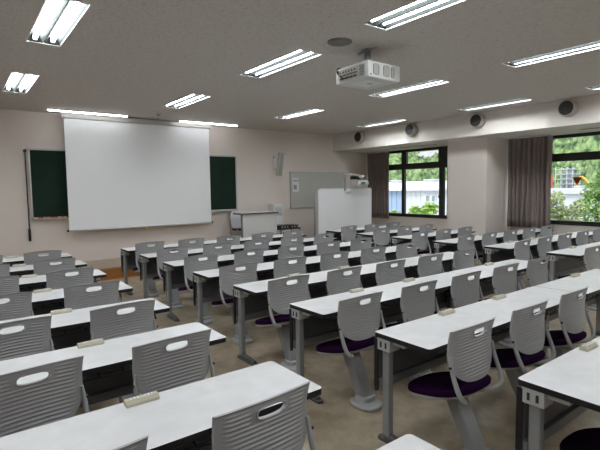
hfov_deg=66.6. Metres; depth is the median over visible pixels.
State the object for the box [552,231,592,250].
desk
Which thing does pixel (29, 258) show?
chair
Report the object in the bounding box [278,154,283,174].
grille
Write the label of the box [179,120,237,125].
light
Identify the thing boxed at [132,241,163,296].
chair
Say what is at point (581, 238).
chair
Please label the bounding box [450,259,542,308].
desk
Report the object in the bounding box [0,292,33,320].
chair
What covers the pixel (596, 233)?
chair
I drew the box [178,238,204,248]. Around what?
chair
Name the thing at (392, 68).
grille
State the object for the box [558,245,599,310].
chair
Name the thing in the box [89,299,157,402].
chair
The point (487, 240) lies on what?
chair
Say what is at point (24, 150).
rod
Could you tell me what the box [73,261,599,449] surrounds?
floor
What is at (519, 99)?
ceiling light
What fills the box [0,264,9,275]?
chair
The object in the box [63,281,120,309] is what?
chair
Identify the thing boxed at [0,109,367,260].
wall
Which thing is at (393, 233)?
desk
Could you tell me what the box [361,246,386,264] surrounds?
chair
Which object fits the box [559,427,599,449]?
chair
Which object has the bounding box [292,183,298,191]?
paper
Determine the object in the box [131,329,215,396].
chair
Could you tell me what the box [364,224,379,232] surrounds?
chair
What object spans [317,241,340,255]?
chair
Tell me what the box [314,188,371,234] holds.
whiteboard
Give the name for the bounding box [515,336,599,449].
desk
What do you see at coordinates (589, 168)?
forest
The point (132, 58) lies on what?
ceiling
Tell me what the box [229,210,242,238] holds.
chair
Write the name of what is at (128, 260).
desk
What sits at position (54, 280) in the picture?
chair
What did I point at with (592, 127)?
air vent
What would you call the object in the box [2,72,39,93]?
ceiling light
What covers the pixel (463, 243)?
chair
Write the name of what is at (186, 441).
wire shelf
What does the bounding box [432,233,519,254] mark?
desk
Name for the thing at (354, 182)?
projector
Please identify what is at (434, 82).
ceiling light
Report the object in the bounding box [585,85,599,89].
ceiling light
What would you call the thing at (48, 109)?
light
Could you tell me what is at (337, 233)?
desk
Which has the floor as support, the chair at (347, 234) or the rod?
the chair at (347, 234)
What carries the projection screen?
hanging from the ceiling
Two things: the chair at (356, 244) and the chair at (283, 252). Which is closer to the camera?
the chair at (283, 252)
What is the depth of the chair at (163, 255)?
6.22 m
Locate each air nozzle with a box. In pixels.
[354,132,364,142]
[405,124,417,136]
[470,114,485,127]
[558,100,577,116]
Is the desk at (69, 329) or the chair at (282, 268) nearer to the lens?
the desk at (69, 329)
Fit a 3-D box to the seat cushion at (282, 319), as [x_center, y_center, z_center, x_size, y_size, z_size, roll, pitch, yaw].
[-0.190,0.870,4.252,0.432,0.149,0.459,-4,6,-37]
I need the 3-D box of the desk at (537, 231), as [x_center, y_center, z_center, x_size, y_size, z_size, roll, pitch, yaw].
[4.504,0.470,9.073,1.334,0.702,0.422,-4,6,-37]
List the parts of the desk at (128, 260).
leg, panel rail, modesty panel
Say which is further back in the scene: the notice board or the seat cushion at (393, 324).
the notice board
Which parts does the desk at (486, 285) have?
modesty panel, panel rail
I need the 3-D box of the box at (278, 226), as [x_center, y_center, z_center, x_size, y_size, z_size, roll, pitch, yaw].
[-0.446,0.040,11.066,0.260,0.070,0.300,-4,6,-37]
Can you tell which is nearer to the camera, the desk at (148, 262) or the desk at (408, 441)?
the desk at (408, 441)
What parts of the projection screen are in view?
casing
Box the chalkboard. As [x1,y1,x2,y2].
[27,148,237,219]
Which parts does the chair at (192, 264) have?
backrest, frame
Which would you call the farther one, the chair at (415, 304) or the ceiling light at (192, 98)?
the ceiling light at (192, 98)
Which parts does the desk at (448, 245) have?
modesty panel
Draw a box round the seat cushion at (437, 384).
[408,371,490,397]
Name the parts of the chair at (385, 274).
backrest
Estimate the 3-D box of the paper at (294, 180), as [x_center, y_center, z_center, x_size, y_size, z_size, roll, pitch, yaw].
[-0.124,-1.175,12.002,0.180,0.120,0.007,-4,6,-37]
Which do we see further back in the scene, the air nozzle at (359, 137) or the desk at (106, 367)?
the air nozzle at (359, 137)
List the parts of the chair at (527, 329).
backrest, frame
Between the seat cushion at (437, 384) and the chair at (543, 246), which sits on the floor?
the chair at (543, 246)
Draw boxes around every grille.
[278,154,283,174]
[329,39,349,45]
[373,63,378,74]
[383,65,389,76]
[391,67,394,77]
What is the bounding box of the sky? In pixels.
[418,150,437,156]
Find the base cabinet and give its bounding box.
[269,204,282,234]
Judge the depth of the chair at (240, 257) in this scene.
5.89 m
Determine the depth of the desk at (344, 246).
7.15 m
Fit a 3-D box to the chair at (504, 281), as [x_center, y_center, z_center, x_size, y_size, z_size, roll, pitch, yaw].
[2.018,0.787,4.704,0.476,0.824,0.577,-4,6,-36]
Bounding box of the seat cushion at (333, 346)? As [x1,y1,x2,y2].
[316,336,376,352]
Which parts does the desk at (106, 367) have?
socket strip, modesty panel, panel rail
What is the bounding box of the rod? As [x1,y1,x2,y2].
[23,149,31,240]
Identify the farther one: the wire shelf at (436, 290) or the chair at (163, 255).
the chair at (163, 255)
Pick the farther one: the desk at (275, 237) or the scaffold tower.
the scaffold tower
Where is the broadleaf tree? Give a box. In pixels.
[578,169,599,221]
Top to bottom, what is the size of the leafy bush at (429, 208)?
5.183 m
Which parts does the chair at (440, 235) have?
backrest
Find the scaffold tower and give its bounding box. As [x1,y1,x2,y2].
[555,167,580,187]
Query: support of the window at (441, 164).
in the wall at (439, 223)
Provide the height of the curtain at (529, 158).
1.910 m
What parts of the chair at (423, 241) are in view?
backrest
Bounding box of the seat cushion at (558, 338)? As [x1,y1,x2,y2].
[544,330,586,345]
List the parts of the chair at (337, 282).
backrest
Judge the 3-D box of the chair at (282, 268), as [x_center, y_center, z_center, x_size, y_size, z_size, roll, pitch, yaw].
[-0.164,0.767,5.334,0.476,0.824,0.577,-4,6,-36]
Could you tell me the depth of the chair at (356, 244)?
7.10 m
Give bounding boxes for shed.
[551,188,598,221]
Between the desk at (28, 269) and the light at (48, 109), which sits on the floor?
the desk at (28, 269)
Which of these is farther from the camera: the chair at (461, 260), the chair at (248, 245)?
the chair at (248, 245)
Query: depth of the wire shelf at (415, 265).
5.38 m
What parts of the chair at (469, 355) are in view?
backrest, frame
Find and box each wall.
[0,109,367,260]
[372,131,599,242]
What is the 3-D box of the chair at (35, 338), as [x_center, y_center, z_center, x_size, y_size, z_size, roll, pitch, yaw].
[-1.835,0.983,2.900,0.476,0.824,0.577,-5,6,-42]
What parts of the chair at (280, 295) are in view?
backrest, frame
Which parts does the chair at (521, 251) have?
backrest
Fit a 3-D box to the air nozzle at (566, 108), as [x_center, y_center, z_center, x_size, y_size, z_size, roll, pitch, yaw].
[4.570,-1.995,7.810,0.136,0.290,0.290,-4,6,-37]
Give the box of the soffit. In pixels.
[333,94,599,152]
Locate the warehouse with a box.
[389,179,446,214]
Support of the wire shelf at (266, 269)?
attached to the desk at (206, 285)
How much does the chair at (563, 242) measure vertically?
0.824 m
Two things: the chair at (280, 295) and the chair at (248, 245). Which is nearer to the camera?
the chair at (280, 295)
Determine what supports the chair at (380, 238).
on the floor
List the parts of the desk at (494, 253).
leg, modesty panel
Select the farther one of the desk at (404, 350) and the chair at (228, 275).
the chair at (228, 275)
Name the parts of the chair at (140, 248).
backrest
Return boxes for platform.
[82,258,139,280]
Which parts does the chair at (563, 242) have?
backrest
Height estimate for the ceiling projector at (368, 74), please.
0.368 m
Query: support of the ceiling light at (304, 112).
attached to the ceiling
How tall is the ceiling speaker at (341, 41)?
0.016 m
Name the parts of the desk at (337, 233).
modesty panel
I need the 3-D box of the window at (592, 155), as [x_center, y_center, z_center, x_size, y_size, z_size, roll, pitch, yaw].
[6.038,-0.869,8.556,0.150,1.832,4.020,-4,6,-37]
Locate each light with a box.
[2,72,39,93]
[26,0,91,46]
[47,108,127,116]
[163,94,210,108]
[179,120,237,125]
[240,50,321,77]
[274,108,322,118]
[358,119,404,126]
[362,0,465,30]
[369,79,447,96]
[457,98,531,110]
[502,40,599,67]
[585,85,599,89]
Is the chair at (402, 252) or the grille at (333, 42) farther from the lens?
the chair at (402, 252)
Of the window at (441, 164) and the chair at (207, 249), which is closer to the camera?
the chair at (207, 249)
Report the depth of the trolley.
10.98 m
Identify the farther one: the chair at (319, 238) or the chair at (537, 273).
the chair at (319, 238)
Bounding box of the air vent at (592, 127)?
[577,127,599,129]
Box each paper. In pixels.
[292,178,297,182]
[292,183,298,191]
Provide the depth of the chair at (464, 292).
4.11 m
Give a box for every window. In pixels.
[389,146,447,218]
[550,131,599,226]
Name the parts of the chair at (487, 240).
backrest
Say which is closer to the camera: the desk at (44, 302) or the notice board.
the desk at (44, 302)
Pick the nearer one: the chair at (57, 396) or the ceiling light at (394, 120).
the chair at (57, 396)
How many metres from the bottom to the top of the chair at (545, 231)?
0.824 m
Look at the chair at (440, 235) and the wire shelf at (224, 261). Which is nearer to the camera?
the wire shelf at (224, 261)
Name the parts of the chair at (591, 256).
backrest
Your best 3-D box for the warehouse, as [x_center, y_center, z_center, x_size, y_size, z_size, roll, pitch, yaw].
[9.464,-0.061,32.378,10.600,6.340,10.100,-4,6,-37]
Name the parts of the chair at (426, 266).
backrest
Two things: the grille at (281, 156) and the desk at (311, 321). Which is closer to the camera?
the desk at (311, 321)
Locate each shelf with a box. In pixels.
[19,278,96,291]
[32,293,121,309]
[51,314,156,337]
[83,350,209,381]
[180,257,276,270]
[182,439,211,449]
[214,265,319,282]
[260,275,374,298]
[277,227,300,229]
[326,289,450,321]
[410,261,452,271]
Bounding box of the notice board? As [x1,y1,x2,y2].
[289,172,343,208]
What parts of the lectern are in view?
panel, panel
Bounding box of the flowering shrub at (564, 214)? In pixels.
[550,190,588,220]
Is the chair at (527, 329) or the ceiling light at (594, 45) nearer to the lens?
the chair at (527, 329)
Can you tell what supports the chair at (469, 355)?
on the floor
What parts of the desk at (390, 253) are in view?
modesty panel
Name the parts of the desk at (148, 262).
leg, panel rail, modesty panel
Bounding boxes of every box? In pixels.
[277,225,288,228]
[284,224,298,227]
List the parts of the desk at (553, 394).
leg, modesty panel, panel rail, support arm, socket strip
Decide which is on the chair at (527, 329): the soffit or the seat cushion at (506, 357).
the seat cushion at (506, 357)
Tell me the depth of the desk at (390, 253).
6.46 m
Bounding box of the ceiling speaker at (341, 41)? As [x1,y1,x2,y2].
[327,37,351,45]
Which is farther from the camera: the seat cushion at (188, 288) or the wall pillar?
the wall pillar
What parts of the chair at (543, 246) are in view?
backrest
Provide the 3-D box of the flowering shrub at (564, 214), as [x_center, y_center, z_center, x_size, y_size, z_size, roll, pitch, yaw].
[8.332,1.718,14.492,1.592,5.654,1.518,-5,6,-42]
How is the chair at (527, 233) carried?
on the floor
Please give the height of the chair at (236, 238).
0.824 m
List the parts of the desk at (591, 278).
leg, modesty panel, panel rail, socket strip, leg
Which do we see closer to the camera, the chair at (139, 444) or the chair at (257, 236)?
the chair at (139, 444)
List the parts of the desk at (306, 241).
modesty panel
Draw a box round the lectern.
[233,211,278,237]
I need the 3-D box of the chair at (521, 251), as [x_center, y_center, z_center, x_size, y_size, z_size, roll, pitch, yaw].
[3.158,0.613,6.700,0.476,0.824,0.577,-4,6,-38]
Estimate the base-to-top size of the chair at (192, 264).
0.824 m
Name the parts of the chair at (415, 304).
backrest, frame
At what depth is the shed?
23.18 m
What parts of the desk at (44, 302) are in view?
socket strip, modesty panel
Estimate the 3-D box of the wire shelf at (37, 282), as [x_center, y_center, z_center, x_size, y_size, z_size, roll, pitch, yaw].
[-2.947,0.645,4.387,1.906,0.055,0.086,-4,6,-37]
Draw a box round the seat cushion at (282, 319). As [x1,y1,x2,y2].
[255,314,288,324]
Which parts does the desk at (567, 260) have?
leg, modesty panel, panel rail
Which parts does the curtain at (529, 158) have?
rail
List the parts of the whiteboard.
rail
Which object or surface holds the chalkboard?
attached to the wall at (259, 186)
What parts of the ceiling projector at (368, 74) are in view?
connector panel, underside plate, ceiling plate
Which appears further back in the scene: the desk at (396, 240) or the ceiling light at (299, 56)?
the desk at (396, 240)
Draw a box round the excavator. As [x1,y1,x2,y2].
[573,176,588,187]
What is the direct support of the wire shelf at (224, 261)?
attached to the desk at (173, 271)
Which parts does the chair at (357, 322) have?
backrest, frame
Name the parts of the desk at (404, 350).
leg, support arm, panel rail, modesty panel, socket strip, socket strip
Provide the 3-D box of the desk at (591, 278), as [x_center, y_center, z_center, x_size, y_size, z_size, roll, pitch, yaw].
[2.770,0.855,4.354,1.334,0.728,0.422,-4,6,-37]
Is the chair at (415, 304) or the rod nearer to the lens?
the chair at (415, 304)
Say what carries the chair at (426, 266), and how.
on the floor
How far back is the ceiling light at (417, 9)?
3.93 m
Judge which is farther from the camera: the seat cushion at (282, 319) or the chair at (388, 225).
the chair at (388, 225)
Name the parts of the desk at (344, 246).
modesty panel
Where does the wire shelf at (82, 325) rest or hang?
attached to the desk at (69, 329)
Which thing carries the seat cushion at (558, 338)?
on the chair at (572, 310)
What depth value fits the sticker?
9.20 m
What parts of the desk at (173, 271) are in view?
leg, panel rail, modesty panel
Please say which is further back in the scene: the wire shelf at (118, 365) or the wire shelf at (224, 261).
the wire shelf at (224, 261)
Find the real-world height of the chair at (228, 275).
0.824 m
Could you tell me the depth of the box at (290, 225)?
11.15 m
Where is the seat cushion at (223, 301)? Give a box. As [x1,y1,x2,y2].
[212,298,232,304]
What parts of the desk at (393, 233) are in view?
modesty panel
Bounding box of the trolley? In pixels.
[277,227,300,233]
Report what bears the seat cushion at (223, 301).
on the chair at (228, 275)
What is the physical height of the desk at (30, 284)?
0.728 m
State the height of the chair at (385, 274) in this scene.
0.824 m
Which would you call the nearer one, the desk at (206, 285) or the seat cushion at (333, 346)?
the seat cushion at (333, 346)
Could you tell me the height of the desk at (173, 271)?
0.702 m
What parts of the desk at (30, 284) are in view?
socket strip, modesty panel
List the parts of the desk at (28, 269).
socket strip, modesty panel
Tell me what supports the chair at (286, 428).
on the floor
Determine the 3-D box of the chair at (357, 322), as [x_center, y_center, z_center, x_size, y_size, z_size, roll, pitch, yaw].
[0.392,0.906,3.478,0.476,0.824,0.577,-4,6,-38]
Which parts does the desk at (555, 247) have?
modesty panel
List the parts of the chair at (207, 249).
backrest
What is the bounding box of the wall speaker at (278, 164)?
[272,152,284,175]
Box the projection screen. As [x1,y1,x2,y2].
[60,113,212,231]
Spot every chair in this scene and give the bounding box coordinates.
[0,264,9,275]
[0,275,19,294]
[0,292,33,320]
[0,316,55,360]
[0,355,89,436]
[23,250,61,264]
[33,258,75,275]
[46,267,93,289]
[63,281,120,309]
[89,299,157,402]
[112,435,148,449]
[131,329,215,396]
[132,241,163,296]
[153,247,187,308]
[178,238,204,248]
[178,254,218,324]
[203,243,231,300]
[212,263,257,344]
[212,381,316,449]
[217,235,240,246]
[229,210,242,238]
[234,249,264,264]
[244,239,268,252]
[252,232,272,242]
[255,275,310,372]
[274,256,306,278]
[278,245,304,259]
[281,236,303,247]
[283,230,302,239]
[314,233,333,244]
[316,291,385,412]
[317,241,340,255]
[320,251,348,270]
[327,266,362,337]
[341,225,356,241]
[350,237,371,251]
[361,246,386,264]
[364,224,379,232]
[373,228,390,246]
[375,259,406,324]
[378,280,439,380]
[386,222,400,229]
[396,242,418,259]
[397,226,412,235]
[408,317,503,449]
[412,231,430,255]
[418,253,443,311]
[419,224,433,233]
[426,229,451,253]
[433,270,483,314]
[453,248,475,270]
[457,227,472,236]
[457,235,477,260]
[474,232,497,264]
[478,263,521,347]
[490,300,555,394]
[503,229,517,242]
[514,239,532,288]
[516,256,552,330]
[522,227,536,239]
[537,236,552,281]
[540,225,552,236]
[543,286,594,358]
[557,233,572,275]
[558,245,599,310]
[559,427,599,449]
[576,230,589,272]
[592,228,599,242]
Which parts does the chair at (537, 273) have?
backrest, frame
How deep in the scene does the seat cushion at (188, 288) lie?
5.47 m
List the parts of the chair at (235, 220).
backrest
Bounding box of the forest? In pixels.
[389,135,599,187]
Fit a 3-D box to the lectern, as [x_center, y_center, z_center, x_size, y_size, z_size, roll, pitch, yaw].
[-0.999,0.126,10.527,1.040,0.860,0.340,-4,6,-37]
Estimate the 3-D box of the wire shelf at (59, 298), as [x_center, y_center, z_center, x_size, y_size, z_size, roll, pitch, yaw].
[-2.398,0.695,3.663,1.906,0.055,0.086,-4,6,-37]
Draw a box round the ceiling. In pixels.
[0,0,599,134]
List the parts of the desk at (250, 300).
leg, panel rail, modesty panel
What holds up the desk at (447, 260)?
on the floor
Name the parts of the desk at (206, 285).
leg, panel rail, modesty panel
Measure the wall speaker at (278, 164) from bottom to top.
0.596 m
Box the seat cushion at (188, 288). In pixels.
[178,285,192,290]
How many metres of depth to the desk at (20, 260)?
6.15 m
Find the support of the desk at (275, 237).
on the floor
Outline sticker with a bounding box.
[572,177,581,184]
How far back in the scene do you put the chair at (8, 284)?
4.31 m
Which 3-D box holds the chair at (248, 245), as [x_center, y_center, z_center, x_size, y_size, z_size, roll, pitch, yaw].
[-0.724,0.628,7.186,0.476,0.824,0.577,-4,6,-36]
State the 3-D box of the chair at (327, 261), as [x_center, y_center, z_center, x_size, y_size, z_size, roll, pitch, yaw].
[0.374,0.727,5.739,0.476,0.824,0.577,-4,6,-36]
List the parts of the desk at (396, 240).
modesty panel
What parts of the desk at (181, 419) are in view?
socket strip, panel rail, modesty panel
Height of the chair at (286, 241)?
0.824 m
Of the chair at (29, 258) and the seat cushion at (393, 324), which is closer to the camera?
the seat cushion at (393, 324)
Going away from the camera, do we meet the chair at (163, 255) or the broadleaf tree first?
the chair at (163, 255)
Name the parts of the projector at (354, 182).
post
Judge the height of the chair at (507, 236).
0.824 m
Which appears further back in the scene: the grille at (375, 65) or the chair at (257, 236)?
the chair at (257, 236)
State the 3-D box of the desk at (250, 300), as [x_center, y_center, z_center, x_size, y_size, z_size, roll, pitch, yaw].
[0.318,0.867,4.782,2.064,0.702,0.422,-4,6,-37]
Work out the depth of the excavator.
32.66 m
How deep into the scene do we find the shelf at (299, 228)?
10.99 m
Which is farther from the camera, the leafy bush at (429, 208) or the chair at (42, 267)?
the leafy bush at (429, 208)
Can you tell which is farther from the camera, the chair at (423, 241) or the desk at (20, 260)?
the chair at (423, 241)
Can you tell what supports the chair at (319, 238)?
on the floor
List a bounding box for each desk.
[0,281,132,315]
[0,298,169,350]
[0,322,225,407]
[0,361,320,449]
[3,253,71,266]
[10,260,86,277]
[19,269,106,291]
[121,239,246,294]
[139,243,275,298]
[163,248,310,321]
[193,255,353,324]
[233,262,409,365]
[240,233,305,244]
[269,237,336,249]
[289,272,483,403]
[295,241,374,256]
[326,225,403,242]
[337,246,419,266]
[356,227,436,246]
[374,286,585,443]
[376,434,440,449]
[385,252,475,321]
[391,230,475,251]
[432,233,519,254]
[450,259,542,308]
[483,236,572,277]
[500,229,552,240]
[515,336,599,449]
[536,269,599,359]
[546,242,599,281]
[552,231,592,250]
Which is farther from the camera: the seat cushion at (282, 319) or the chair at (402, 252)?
the chair at (402, 252)
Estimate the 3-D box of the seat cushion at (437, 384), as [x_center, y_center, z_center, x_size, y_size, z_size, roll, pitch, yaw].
[0.906,0.970,2.804,0.432,0.149,0.459,-4,6,-38]
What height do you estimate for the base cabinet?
1.000 m
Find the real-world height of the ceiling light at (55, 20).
0.092 m
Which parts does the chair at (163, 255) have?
frame, backrest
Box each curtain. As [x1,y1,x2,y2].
[367,151,388,217]
[507,134,552,228]
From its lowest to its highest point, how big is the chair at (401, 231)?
0.824 m
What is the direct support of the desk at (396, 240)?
on the floor
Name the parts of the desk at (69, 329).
socket strip, modesty panel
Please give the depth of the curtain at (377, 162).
13.24 m
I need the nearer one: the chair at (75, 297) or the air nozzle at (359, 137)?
the chair at (75, 297)
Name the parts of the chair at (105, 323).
backrest, frame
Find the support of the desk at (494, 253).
on the floor
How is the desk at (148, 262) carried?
on the floor
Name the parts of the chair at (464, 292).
backrest, frame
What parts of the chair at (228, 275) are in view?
backrest, frame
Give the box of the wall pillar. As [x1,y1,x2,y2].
[447,137,510,260]
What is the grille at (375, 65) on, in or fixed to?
attached to the ceiling projector at (368, 74)
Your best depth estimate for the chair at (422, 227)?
9.51 m
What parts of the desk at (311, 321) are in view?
leg, socket strip, panel rail, modesty panel, socket strip, leg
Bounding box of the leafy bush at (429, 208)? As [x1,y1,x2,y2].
[408,202,438,214]
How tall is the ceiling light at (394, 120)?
0.092 m
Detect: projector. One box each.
[336,47,399,89]
[344,174,368,192]
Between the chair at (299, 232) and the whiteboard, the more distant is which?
the whiteboard
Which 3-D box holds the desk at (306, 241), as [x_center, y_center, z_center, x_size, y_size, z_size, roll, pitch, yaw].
[0.025,0.618,7.973,1.334,0.702,0.422,-4,6,-37]
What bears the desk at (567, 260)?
on the floor
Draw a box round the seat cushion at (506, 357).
[490,348,544,367]
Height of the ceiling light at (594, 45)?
0.092 m
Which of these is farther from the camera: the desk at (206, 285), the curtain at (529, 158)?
the curtain at (529, 158)
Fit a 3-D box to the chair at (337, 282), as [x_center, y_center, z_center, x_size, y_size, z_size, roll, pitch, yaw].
[0.383,0.817,4.609,0.476,0.824,0.577,-4,6,-37]
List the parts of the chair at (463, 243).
backrest, frame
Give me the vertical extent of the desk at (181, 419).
0.728 m
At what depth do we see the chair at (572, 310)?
3.40 m
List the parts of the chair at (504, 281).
backrest, frame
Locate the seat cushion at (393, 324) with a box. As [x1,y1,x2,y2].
[378,321,408,329]
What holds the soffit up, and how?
attached to the wall at (439, 223)
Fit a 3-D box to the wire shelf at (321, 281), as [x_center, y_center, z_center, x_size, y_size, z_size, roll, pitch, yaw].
[0.403,0.579,4.637,1.906,0.055,0.086,-4,6,-37]
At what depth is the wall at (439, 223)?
11.82 m
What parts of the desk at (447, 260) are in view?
modesty panel, leg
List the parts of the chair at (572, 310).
backrest, frame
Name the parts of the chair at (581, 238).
backrest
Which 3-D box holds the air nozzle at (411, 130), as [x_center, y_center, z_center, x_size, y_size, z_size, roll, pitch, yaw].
[2.545,-2.179,10.479,0.136,0.290,0.290,-4,6,-37]

